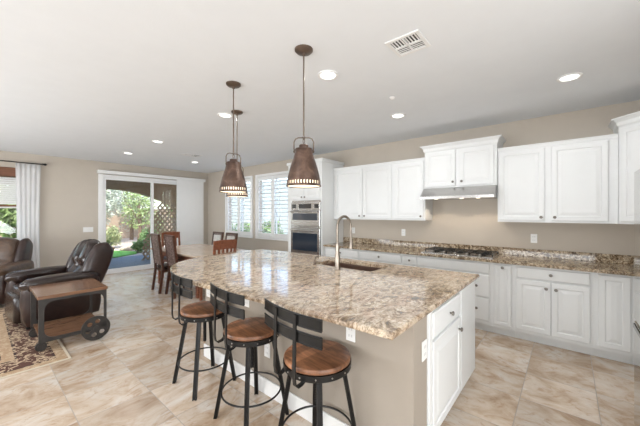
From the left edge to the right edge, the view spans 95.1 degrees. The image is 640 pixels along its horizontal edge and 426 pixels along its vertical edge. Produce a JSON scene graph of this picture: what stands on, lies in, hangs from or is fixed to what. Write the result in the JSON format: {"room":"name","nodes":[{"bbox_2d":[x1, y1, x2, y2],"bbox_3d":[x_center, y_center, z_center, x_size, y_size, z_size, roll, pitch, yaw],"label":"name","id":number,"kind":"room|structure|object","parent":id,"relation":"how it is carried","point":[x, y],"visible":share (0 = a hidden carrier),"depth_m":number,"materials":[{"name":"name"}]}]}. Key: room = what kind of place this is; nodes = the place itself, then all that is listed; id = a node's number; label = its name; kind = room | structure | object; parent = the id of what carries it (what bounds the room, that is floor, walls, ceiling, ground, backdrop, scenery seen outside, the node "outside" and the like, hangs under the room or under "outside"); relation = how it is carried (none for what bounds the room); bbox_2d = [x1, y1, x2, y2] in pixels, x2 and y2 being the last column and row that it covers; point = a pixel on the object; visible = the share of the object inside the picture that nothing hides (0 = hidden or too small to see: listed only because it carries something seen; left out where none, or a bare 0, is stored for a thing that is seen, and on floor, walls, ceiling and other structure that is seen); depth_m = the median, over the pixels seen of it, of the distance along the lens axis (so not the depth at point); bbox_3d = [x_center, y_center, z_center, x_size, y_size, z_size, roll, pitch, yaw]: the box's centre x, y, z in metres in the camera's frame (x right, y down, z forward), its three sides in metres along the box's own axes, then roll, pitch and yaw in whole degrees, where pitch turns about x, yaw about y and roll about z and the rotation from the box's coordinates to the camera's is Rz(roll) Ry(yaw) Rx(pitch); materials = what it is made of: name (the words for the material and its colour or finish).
{"room":"kitchen","nodes":[
{"label":"kitchen","id":0,"kind":"room"},
{"bbox_2d":[0,151,207,266],"bbox_3d":[-6.125,0.130,6.190,0.150,2.740,7.920,0,0,40],"label":"wall","id":1,"kind":"structure","parent":0,"point":[68,186],"depth_m":6.60,"materials":[{"name":"paint"}]},
{"bbox_2d":[0,167,15,206],"bbox_3d":[-6.718,-0.525,5.381,0.055,0.790,1.700,0,0,40],"label":"window blind","id":2,"kind":"object","parent":1,"relation":"attached to","point":[8,195],"visible":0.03,"depth_m":5.89,"materials":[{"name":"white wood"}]},
{"bbox_2d":[0,160,46,165],"bbox_3d":[-6.607,-1.030,5.408,0.126,0.052,2.305,0,0,40],"label":"curtain rod","id":3,"kind":"object","parent":1,"relation":"attached to","point":[0,160],"visible":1,"depth_m":5.99,"materials":[{"name":"black metal"}]},
{"bbox_2d":[15,163,40,267],"bbox_3d":[-6.021,0.234,6.040,0.048,2.492,0.371,0,0,40],"label":"sheer curtain","id":4,"kind":"object","parent":3,"relation":"hanging from","point":[28,176],"visible":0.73,"depth_m":6.05,"materials":[{"name":"white fabric"}]},
{"bbox_2d":[83,227,92,231],"bbox_3d":[-5.443,0.390,6.870,0.011,0.115,0.190,0,0,40],"label":"light switch","id":5,"kind":"object","parent":1,"relation":"attached to","point":[85,229],"visible":1,"depth_m":6.86,"materials":[{"name":"white plastic"}]},
{"bbox_2d":[98,174,176,273],"bbox_3d":[-4.529,0.280,8.038,0.135,2.440,2.585,0,0,40],"label":"door","id":6,"kind":"structure","parent":1,"relation":"in","point":[102,178],"depth_m":7.38,"materials":[{"name":"white paint"}]},
{"bbox_2d":[97,170,205,244],"bbox_3d":[-4.417,0.220,7.980,0.100,2.500,2.700,0,0,40],"label":"shade","id":7,"kind":"object","parent":1,"relation":"attached to","point":[190,191],"visible":0.66,"depth_m":8.60,"materials":[{"name":"white fabric"}]},
{"bbox_2d":[232,181,287,233],"bbox_3d":[0.979,-0.050,12.674,26.900,3.300,0.200,0,0,40],"label":"sky","id":8,"kind":"structure","parent":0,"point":[267,216],"depth_m":15.72,"materials":[{"name":"white"}]},
{"bbox_2d":[0,268,634,425],"bbox_3d":[-1.644,1.560,2.390,11.900,0.120,8.220,0,0,40],"label":"floor","id":9,"kind":"structure","parent":0,"point":[123,377],"depth_m":2.56,"materials":[{"name":"tile"}]},
{"bbox_2d":[0,237,33,304],"bbox_3d":[-5.551,0.959,4.818,1.130,1.061,1.208,0,0,-22],"label":"armchair","id":10,"kind":"object","parent":9,"relation":"on","point":[15,254],"visible":0.72,"depth_m":5.09,"materials":[{"name":"brown leather"}]},
{"bbox_2d":[0,307,71,378],"bbox_3d":[-4.472,1.494,2.998,2.900,0.010,2.500,0,0,40],"label":"area rug","id":11,"kind":"object","parent":9,"relation":"on","point":[18,354],"visible":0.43,"depth_m":3.15,"materials":[{"name":"beige fabric"}]},
{"bbox_2d":[4,239,112,329],"bbox_3d":[-3.746,0.948,4.251,1.076,1.083,1.096,0,0,34],"label":"recliner","id":12,"kind":"object","parent":11,"relation":"on","point":[90,258],"visible":0.76,"depth_m":4.04,"materials":[{"name":"brown leather"}]},
{"bbox_2d":[11,283,20,295],"bbox_3d":[-3.829,1.070,4.126,0.602,0.221,0.709,0,0,34],"label":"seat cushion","id":13,"kind":"object","parent":12,"relation":"on","point":[15,291],"depth_m":3.84,"materials":[{"name":"brown leather"}]},
{"bbox_2d":[28,278,109,351],"bbox_3d":[-3.028,1.190,3.531,0.755,0.600,0.646,0,0,40],"label":"side table","id":14,"kind":"object","parent":11,"relation":"on","point":[56,329],"visible":1,"depth_m":3.45,"materials":[{"name":"brown wood"}]},
{"bbox_2d":[33,313,99,336],"bbox_3d":[-3.049,1.362,3.548,0.632,0.025,0.560,0,0,40],"label":"shelf","id":15,"kind":"object","parent":14,"relation":"attached to","point":[68,326],"depth_m":3.51,"materials":[{"name":"brown wood"}]},
{"bbox_2d":[150,233,184,293],"bbox_3d":[-2.971,0.949,5.747,0.450,1.103,0.536,0,0,44],"label":"dining chair","id":16,"kind":"object","parent":9,"relation":"on","point":[155,238],"visible":0.81,"depth_m":5.54,"materials":[{"name":"brown wood"}]},
{"bbox_2d":[161,232,183,280],"bbox_3d":[-3.364,0.973,6.786,0.509,1.055,0.421,0,0,40],"label":"dining chair","id":17,"kind":"object","parent":9,"relation":"on","point":[176,234],"visible":0.37,"depth_m":6.82,"materials":[{"name":"brown wood"}]},
{"bbox_2d":[164,234,191,298],"bbox_3d":[-2.541,0.949,5.435,0.450,1.103,0.536,0,0,44],"label":"dining chair","id":18,"kind":"object","parent":9,"relation":"on","point":[169,240],"visible":0.49,"depth_m":5.27,"materials":[{"name":"brown wood"}]},
{"bbox_2d":[150,244,245,298],"bbox_3d":[-2.503,1.120,6.016,2.000,0.760,1.120,0,0,40],"label":"dining table","id":19,"kind":"object","parent":9,"relation":"on","point":[185,252],"visible":0.27,"depth_m":5.77,"materials":[{"name":"brown wood"}]},
{"bbox_2d":[171,271,236,400],"bbox_3d":[-1.056,1.011,2.607,0.500,0.979,0.479,0,0,40],"label":"bar stool","id":20,"kind":"object","parent":9,"relation":"on","point":[203,311],"visible":0.91,"depth_m":2.48,"materials":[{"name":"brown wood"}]},
{"bbox_2d":[211,231,223,244],"bbox_3d":[-2.721,0.987,7.182,0.450,1.026,0.536,0,0,40],"label":"dining chair","id":21,"kind":"object","parent":9,"relation":"on","point":[216,236],"visible":0.23,"depth_m":7.34,"materials":[{"name":"brown leather"}]},
{"bbox_2d":[213,235,220,240],"bbox_3d":[-2.595,0.761,7.331,0.320,0.420,0.074,0,0,40],"label":"cushion","id":22,"kind":"object","parent":21,"relation":"on","point":[215,237],"depth_m":7.34,"materials":[{"name":"fabric"}]},
{"bbox_2d":[199,239,236,300],"bbox_3d":[-1.752,0.973,5.024,0.509,1.055,0.421,0,0,40],"label":"dining chair","id":23,"kind":"object","parent":9,"relation":"on","point":[218,245],"visible":0.3,"depth_m":4.88,"materials":[{"name":"brown wood"}]},
{"bbox_2d":[225,232,237,239],"bbox_3d":[-2.264,0.987,6.794,0.450,1.026,0.536,0,0,40],"label":"dining chair","id":24,"kind":"object","parent":9,"relation":"on","point":[228,236],"visible":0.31,"depth_m":6.95,"materials":[{"name":"brown leather"}]},
{"bbox_2d":[210,282,288,425],"bbox_3d":[-0.534,1.011,2.165,0.500,0.979,0.479,0,0,40],"label":"bar stool","id":25,"kind":"object","parent":9,"relation":"on","point":[250,333],"visible":0.88,"depth_m":2.04,"materials":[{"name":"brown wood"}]},
{"bbox_2d":[264,298,355,425],"bbox_3d":[-0.045,1.011,1.751,0.500,0.979,0.479,0,0,40],"label":"bar stool","id":26,"kind":"object","parent":9,"relation":"on","point":[316,360],"visible":1,"depth_m":1.63,"materials":[{"name":"brown wood"}]},
{"bbox_2d":[287,158,343,255],"bbox_3d":[-0.100,0.253,5.804,0.940,2.495,0.714,0,0,40],"label":"tall cabinet","id":27,"kind":"object","parent":9,"relation":"on","point":[325,193],"visible":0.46,"depth_m":5.45,"materials":[{"name":"white paint"}]},
{"bbox_2d":[290,200,320,254],"bbox_3d":[-0.123,0.300,5.718,0.744,1.070,0.636,0,0,40],"label":"double wall oven","id":28,"kind":"object","parent":27,"relation":"in","point":[305,229],"visible":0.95,"depth_m":5.49,"materials":[{"name":"silver metal"}]},
{"bbox_2d":[204,281,474,425],"bbox_3d":[-0.003,1.053,2.923,2.574,0.894,1.355,0,0,40],"label":"kitchen island","id":29,"kind":"object","parent":9,"relation":"on","point":[390,384],"visible":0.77,"depth_m":1.91,"materials":[{"name":"paint"}]},
{"bbox_2d":[244,299,248,306],"bbox_3d":[-0.650,0.775,2.596,0.070,0.115,0.008,0,0,40],"label":"wall outlet","id":30,"kind":"object","parent":29,"relation":"attached to","point":[246,300],"visible":0.51,"depth_m":2.60,"materials":[{"name":"white plastic"}]},
{"bbox_2d":[264,344,269,357],"bbox_3d":[-0.437,1.133,2.415,0.070,0.115,0.008,0,0,40],"label":"wall outlet","id":31,"kind":"object","parent":29,"relation":"attached to","point":[266,346],"visible":0.89,"depth_m":2.41,"materials":[{"name":"white plastic"}]},
{"bbox_2d":[170,249,478,339],"bbox_3d":[-0.308,0.588,3.029,3.128,0.035,1.868,0,0,40],"label":"island countertop","id":32,"kind":"structure","parent":29,"relation":"on","point":[385,302],"depth_m":2.30,"materials":[{"name":"stone"}]},
{"bbox_2d":[329,215,352,269],"bbox_3d":[0.240,0.295,3.037,0.279,0.549,0.125,0,0,-24],"label":"kitchen faucet","id":33,"kind":"object","parent":32,"relation":"on","point":[337,255],"visible":1,"depth_m":2.97,"materials":[{"name":"silver metal"}]},
{"bbox_2d":[322,262,381,270],"bbox_3d":[0.337,0.693,3.228,0.756,0.174,0.416,0,0,40],"label":"undermount sink","id":34,"kind":"object","parent":32,"relation":"in","point":[343,265],"visible":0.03,"depth_m":3.43,"materials":[{"name":"metal"}]},
{"bbox_2d":[346,327,354,341],"bbox_3d":[0.196,0.765,1.878,0.070,0.115,0.008,0,0,40],"label":"wall outlet","id":35,"kind":"object","parent":29,"relation":"attached to","point":[350,333],"visible":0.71,"depth_m":1.88,"materials":[{"name":"white plastic"}]},
{"bbox_2d":[422,339,426,361],"bbox_3d":[0.617,0.810,1.726,0.008,0.115,0.070,0,0,40],"label":"wall outlet","id":36,"kind":"object","parent":29,"relation":"attached to","point":[424,343],"visible":1,"depth_m":1.72,"materials":[{"name":"white plastic"}]},
{"bbox_2d":[325,247,358,259],"bbox_3d":[0.545,1.053,5.312,0.739,0.894,0.629,0,0,40],"label":"drawer","id":37,"kind":"object","parent":9,"relation":"on","point":[329,251],"visible":0.24,"depth_m":5.05,"materials":[{"name":"white paint"}]},
{"bbox_2d":[359,250,402,264],"bbox_3d":[1.119,1.053,4.826,0.764,0.894,0.629,0,0,40],"label":"drawer","id":38,"kind":"object","parent":9,"relation":"on","point":[374,256],"visible":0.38,"depth_m":4.59,"materials":[{"name":"white paint"}]},
{"bbox_2d":[403,254,417,266],"bbox_3d":[1.500,1.053,4.503,0.234,0.894,0.629,0,0,40],"label":"drawer","id":39,"kind":"object","parent":9,"relation":"on","point":[408,260],"visible":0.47,"depth_m":4.28,"materials":[{"name":"white paint"}]},
{"bbox_2d":[418,256,492,331],"bbox_3d":[1.946,1.053,4.124,0.934,0.894,0.629,0,0,40],"label":"base cabinet","id":40,"kind":"object","parent":9,"relation":"on","point":[483,284],"visible":0.43,"depth_m":3.71,"materials":[{"name":"white paint"}]},
{"bbox_2d":[492,263,514,336],"bbox_3d":[2.391,1.053,3.748,0.229,0.894,0.629,0,0,40],"label":"base cabinet","id":41,"kind":"object","parent":9,"relation":"on","point":[502,274],"visible":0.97,"depth_m":3.54,"materials":[{"name":"white paint"}]},
{"bbox_2d":[514,265,593,354],"bbox_3d":[2.742,1.053,3.450,0.689,0.894,0.629,0,0,40],"label":"base cabinet","id":42,"kind":"object","parent":9,"relation":"on","point":[553,307],"visible":1,"depth_m":3.22,"materials":[{"name":"white paint"}]},
{"bbox_2d":[593,273,632,363],"bbox_3d":[3.119,1.053,3.150,0.274,0.894,0.599,0,0,40],"label":"base cabinet","id":43,"kind":"object","parent":9,"relation":"on","point":[613,294],"visible":0.88,"depth_m":2.92,"materials":[{"name":"white paint"}]},
{"bbox_2d":[631,276,634,364],"bbox_3d":[3.062,1.053,2.398,0.608,0.894,1.819,0,0,40],"label":"base cabinet","id":44,"kind":"object","parent":9,"relation":"on","point":[632,358],"visible":0.2,"depth_m":2.84,"materials":[{"name":"white paint"}]},
{"bbox_2d":[323,237,633,275],"bbox_3d":[1.581,0.537,3.640,4.473,0.135,1.838,0,0,40],"label":"countertop","id":45,"kind":"structure","parent":44,"relation":"on","point":[616,264],"depth_m":3.70,"materials":[{"name":"brown stone"}]},
{"bbox_2d":[421,247,498,258],"bbox_3d":[1.962,0.548,4.115,0.900,0.042,0.515,0,0,40],"label":"gas cooktop","id":46,"kind":"object","parent":45,"relation":"in","point":[439,250],"visible":1,"depth_m":4.03,"materials":[{"name":"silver metal"}]},
{"bbox_2d":[633,169,639,425],"bbox_3d":[2.075,0.613,1.365,0.740,1.775,0.905,0,0,40],"label":"refrigerator","id":47,"kind":"object","parent":9,"relation":"on","point":[636,324],"visible":1,"depth_m":1.85,"materials":[{"name":"silver metal"}]},
{"bbox_2d":[0,0,639,172],"bbox_3d":[-1.644,-1.315,2.390,11.900,0.150,8.220,0,0,40],"label":"ceiling","id":48,"kind":"structure","parent":0,"point":[93,80],"depth_m":2.54,"materials":[{"name":"paint"}]},
{"bbox_2d":[181,153,201,156],"bbox_3d":[-2.743,-1.236,6.259,0.260,0.008,0.360,0,0,40],"label":"ceiling vent","id":49,"kind":"object","parent":48,"relation":"in","point":[184,154],"visible":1,"depth_m":6.27,"materials":[{"name":"white metal"}]},
{"bbox_2d":[218,113,232,117],"bbox_3d":[-1.199,-1.234,3.704,0.188,0.012,0.188,0,0,40],"label":"recessed light","id":50,"kind":"object","parent":48,"relation":"in","point":[223,115],"visible":0.99,"depth_m":3.70,"materials":[{"name":"white paint"}]},
{"bbox_2d":[219,81,247,192],"bbox_3d":[-0.831,-0.720,2.809,0.268,1.040,0.268,0,0,-2],"label":"pendant lamp","id":51,"kind":"object","parent":48,"relation":"hanging from","point":[233,179],"visible":1,"depth_m":2.74,"materials":[{"name":"brown metal"}]},
{"bbox_2d":[220,187,245,192],"bbox_3d":[-0.831,-0.224,2.809,0.246,0.043,0.246,0,0,-2],"label":"diffuser","id":52,"kind":"object","parent":51,"relation":"attached to","point":[222,189],"depth_m":2.72,"materials":[{"name":"beige glass"}]},
{"bbox_2d":[226,110,247,196],"bbox_3d":[-1.015,-0.720,3.581,0.268,1.040,0.268,0,0,40],"label":"pendant lamp","id":53,"kind":"object","parent":48,"relation":"hanging from","point":[236,112],"visible":0.43,"depth_m":3.56,"materials":[{"name":"brown metal"}]},
{"bbox_2d":[227,193,246,196],"bbox_3d":[-1.015,-0.224,3.581,0.246,0.043,0.246,0,0,40],"label":"diffuser","id":54,"kind":"object","parent":53,"relation":"attached to","point":[228,194],"depth_m":3.48,"materials":[{"name":"beige glass"}]},
{"bbox_2d":[286,44,320,187],"bbox_3d":[-0.123,-0.720,2.218,0.268,1.040,0.268,0,0,40],"label":"pendant lamp","id":55,"kind":"object","parent":48,"relation":"hanging from","point":[303,172],"visible":1,"depth_m":2.15,"materials":[{"name":"brown metal"}]},
{"bbox_2d":[289,179,318,186],"bbox_3d":[-0.123,-0.224,2.218,0.246,0.043,0.246,0,0,40],"label":"diffuser","id":56,"kind":"object","parent":55,"relation":"attached to","point":[292,182],"depth_m":2.11,"materials":[{"name":"beige glass"}]},
{"bbox_2d":[318,70,337,79],"bbox_3d":[0.071,-1.234,2.627,0.188,0.012,0.188,0,0,40],"label":"recessed light","id":57,"kind":"object","parent":48,"relation":"in","point":[325,74],"visible":1,"depth_m":2.61,"materials":[{"name":"white paint"}]},
{"bbox_2d":[390,113,405,117],"bbox_3d":[0.992,-1.234,3.721,0.188,0.012,0.188,0,0,40],"label":"recessed light","id":58,"kind":"object","parent":48,"relation":"in","point":[396,115],"visible":1,"depth_m":3.70,"materials":[{"name":"white paint"}]},
{"bbox_2d":[385,29,430,57],"bbox_3d":[0.646,-1.236,2.146,0.250,0.008,0.250,0,0,40],"label":"ceiling vent","id":59,"kind":"object","parent":48,"relation":"in","point":[414,41],"visible":1,"depth_m":2.14,"materials":[{"name":"white metal"}]},
{"bbox_2d":[556,72,582,81],"bbox_3d":[2.276,-1.234,2.669,0.188,0.012,0.188,0,0,40],"label":"recessed light","id":60,"kind":"object","parent":48,"relation":"in","point":[571,76],"visible":1,"depth_m":2.66,"materials":[{"name":"white paint"}]},
{"bbox_2d":[208,100,639,254],"bbox_3d":[0.180,0.130,6.134,9.840,2.740,0.150,0,0,40],"label":"wall","id":61,"kind":"structure","parent":0,"point":[469,221],"depth_m":4.27,"materials":[{"name":"paint"}]},
{"bbox_2d":[225,176,252,237],"bbox_3d":[-2.215,-0.160,8.119,1.280,1.640,0.180,0,0,40],"label":"window","id":62,"kind":"structure","parent":61,"relation":"in","point":[242,233],"depth_m":8.05,"materials":[{"name":"white paint"}]},
{"bbox_2d":[255,171,287,240],"bbox_3d":[-1.128,-0.160,7.197,1.310,1.640,0.180,0,0,40],"label":"window","id":63,"kind":"structure","parent":61,"relation":"in","point":[273,177],"depth_m":7.21,"materials":[{"name":"white paint"}]},
{"bbox_2d":[334,161,392,219],"bbox_3d":[0.814,-0.362,5.258,1.219,0.955,0.364,0,0,40],"label":"upper cabinet","id":64,"kind":"object","parent":61,"relation":"attached to","point":[362,192],"visible":0.98,"depth_m":5.09,"materials":[{"name":"white paint"}]},
{"bbox_2d":[393,157,432,220],"bbox_3d":[1.478,-0.362,4.695,0.523,0.955,0.364,0,0,40],"label":"upper cabinet","id":65,"kind":"object","parent":61,"relation":"attached to","point":[409,174],"visible":0.93,"depth_m":4.57,"materials":[{"name":"white paint"}]},
{"bbox_2d":[420,135,505,188],"bbox_3d":[2.028,-0.680,4.206,1.053,0.630,0.399,0,0,40],"label":"upper cabinet","id":66,"kind":"object","parent":61,"relation":"attached to","point":[470,162],"visible":0.98,"depth_m":4.03,"materials":[{"name":"white paint"}]},
{"bbox_2d":[420,185,497,199],"bbox_3d":[1.984,-0.276,4.157,0.939,0.164,0.528,0,0,40],"label":"range hood","id":67,"kind":"object","parent":66,"relation":"attached to","point":[474,192],"visible":0.98,"depth_m":3.98,"materials":[{"name":"silver metal"}]},
{"bbox_2d":[343,237,633,264],"bbox_3d":[2.158,0.520,4.342,4.444,0.100,0.022,0,0,40],"label":"backsplash","id":68,"kind":"structure","parent":61,"relation":"attached to","point":[583,256],"depth_m":3.90,"materials":[{"name":"brown stone"}]},
{"bbox_2d":[531,234,536,242],"bbox_3d":[2.791,0.332,3.816,0.070,0.115,0.008,0,0,40],"label":"wall outlet","id":69,"kind":"object","parent":61,"relation":"attached to","point":[533,236],"visible":1,"depth_m":3.81,"materials":[{"name":"white plastic"}]},
{"bbox_2d":[497,133,617,223],"bbox_3d":[2.822,-0.362,3.556,1.105,0.955,0.364,0,0,40],"label":"upper cabinet","id":70,"kind":"object","parent":61,"relation":"attached to","point":[570,180],"visible":1,"depth_m":3.38,"materials":[{"name":"white paint"}]},
{"bbox_2d":[608,111,639,223],"bbox_3d":[3.369,-0.440,2.859,0.737,1.110,0.719,0,0,40],"label":"upper cabinet","id":71,"kind":"object","parent":61,"relation":"attached to","point":[627,127],"visible":0.91,"depth_m":2.99,"materials":[{"name":"white paint"}]},
{"label":"outside","id":72,"kind":"structure","parent":0,"visible":0},
{"bbox_2d":[112,237,164,256],"bbox_3d":[-12.191,1.610,14.925,14.100,0.100,25.000,0,0,40],"label":"ground","id":73,"kind":"structure","parent":72,"point":[124,241],"depth_m":14.49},
{"bbox_2d":[0,209,171,237],"bbox_3d":[-13.831,0.675,16.315,0.200,1.850,23.000,0,0,40],"label":"wall","id":74,"kind":"structure","parent":73,"relation":"on","point":[115,221],"depth_m":18.16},
{"bbox_2d":[106,224,122,245],"bbox_3d":[-9.155,0.995,12.903,0.805,1.086,0.847,0,0,-15],"label":"shrub","id":75,"kind":"object","parent":73,"relation":"on","point":[110,232],"visible":0.67,"depth_m":12.81,"materials":[{"name":"green plant"}]},
{"bbox_2d":[106,189,123,226],"bbox_3d":[-10.862,-0.523,14.318,2.254,4.176,2.136,0,0,40],"label":"tree","id":76,"kind":"object","parent":73,"relation":"on","point":[110,197],"visible":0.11,"depth_m":14.41,"materials":[{"name":"green plant"}]},
{"bbox_2d":[112,250,136,257],"bbox_3d":[-10.442,1.545,8.985,3.450,0.030,8.200,0,0,40],"label":"lawn","id":77,"kind":"structure","parent":73,"relation":"on","point":[116,254],"depth_m":11.05,"materials":[{"name":"green plant"}]},
{"bbox_2d":[0,185,16,237],"bbox_3d":[-10.693,0.152,10.262,1.749,2.832,1.686,0,0,21],"label":"tree","id":78,"kind":"object","parent":77,"relation":"on","point":[8,216],"visible":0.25,"depth_m":9.88,"materials":[{"name":"green plant"}]},
{"bbox_2d":[119,244,133,250],"bbox_3d":[-7.952,1.465,12.110,0.490,0.328,0.519,0,0,5],"label":"boulder","id":79,"kind":"object","parent":73,"relation":"on","point":[126,247],"visible":0.7,"depth_m":11.95,"materials":[{"name":"beige stone"}]},
{"bbox_2d":[112,191,155,239],"bbox_3d":[-11.027,-0.980,17.031,2.658,5.088,2.686,0,0,-9],"label":"tree","id":80,"kind":"object","parent":73,"relation":"on","point":[120,198],"visible":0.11,"depth_m":16.94,"materials":[{"name":"green plant"}]},
{"bbox_2d":[121,192,158,239],"bbox_3d":[-9.203,0.169,14.864,1.821,2.795,1.710,0,0,40],"label":"tree","id":81,"kind":"object","parent":73,"relation":"on","point":[136,205],"visible":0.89,"depth_m":14.73,"materials":[{"name":"green plant"}]},
{"bbox_2d":[130,239,149,252],"bbox_3d":[-7.069,1.292,11.586,0.785,0.563,0.741,0,0,-6],"label":"shrub","id":82,"kind":"object","parent":73,"relation":"on","point":[137,245],"visible":0.81,"depth_m":11.40,"materials":[{"name":"green plant"}]},
{"bbox_2d":[139,227,157,240],"bbox_3d":[-7.674,1.086,13.044,0.880,0.892,0.894,0,0,40],"label":"shrub","id":83,"kind":"object","parent":73,"relation":"on","point":[145,232],"visible":0.32,"depth_m":12.87,"materials":[{"name":"green plant"}]},
{"bbox_2d":[154,213,165,236],"bbox_3d":[-9.000,0.769,16.271,0.975,1.629,0.921,0,0,40],"label":"shrub","id":84,"kind":"object","parent":73,"relation":"on","point":[155,224],"visible":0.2,"depth_m":16.22,"materials":[{"name":"green plant"}]},
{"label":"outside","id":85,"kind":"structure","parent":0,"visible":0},
{"bbox_3d":[4.547,1.610,9.924,17.900,0.100,10.980,0,0,40],"label":"ground","id":86,"kind":"structure","parent":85,"visible":0},
{"bbox_2d":[234,222,249,231],"bbox_3d":[-3.157,0.936,12.276,1.291,1.220,1.298,0,0,40],"label":"shrub","id":87,"kind":"object","parent":86,"relation":"on","point":[248,224],"visible":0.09,"depth_m":12.20,"materials":[{"name":"green plant"}]},
{"bbox_2d":[262,220,282,233],"bbox_3d":[-1.901,0.896,11.004,1.192,1.355,1.282,0,0,40],"label":"shrub","id":88,"kind":"object","parent":86,"relation":"on","point":[265,229],"visible":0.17,"depth_m":10.97,"materials":[{"name":"green plant"}]},
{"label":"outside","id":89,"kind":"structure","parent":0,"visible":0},
{"bbox_2d":[108,255,164,268],"bbox_3d":[-9.166,1.600,5.162,3.140,0.120,14.020,0,0,40],"label":"patio","id":90,"kind":"structure","parent":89,"point":[119,262],"depth_m":9.29,"materials":[{"name":"concrete"}]},
{"bbox_2d":[0,176,176,231],"bbox_3d":[-7.091,0.175,7.455,2.940,2.750,10.200,0,0,40],"label":"patio cover","id":91,"kind":"object","parent":90,"relation":"on","point":[142,188],"visible":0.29,"depth_m":10.21,"materials":[{"name":"paint"}]},
{"bbox_2d":[107,237,114,256],"bbox_3d":[-7.312,1.126,9.945,0.710,0.828,0.584,0,0,15],"label":"agave","id":92,"kind":"object","parent":90,"relation":"on","point":[113,248],"visible":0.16,"depth_m":10.01,"materials":[{"name":"plant"}]},
{"bbox_2d":[141,184,176,260],"bbox_3d":[-5.347,0.258,9.961,0.040,2.616,1.320,0,0,40],"label":"lattice screen","id":93,"kind":"object","parent":90,"relation":"on","point":[175,187],"visible":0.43,"depth_m":10.02,"materials":[{"name":"wood"}]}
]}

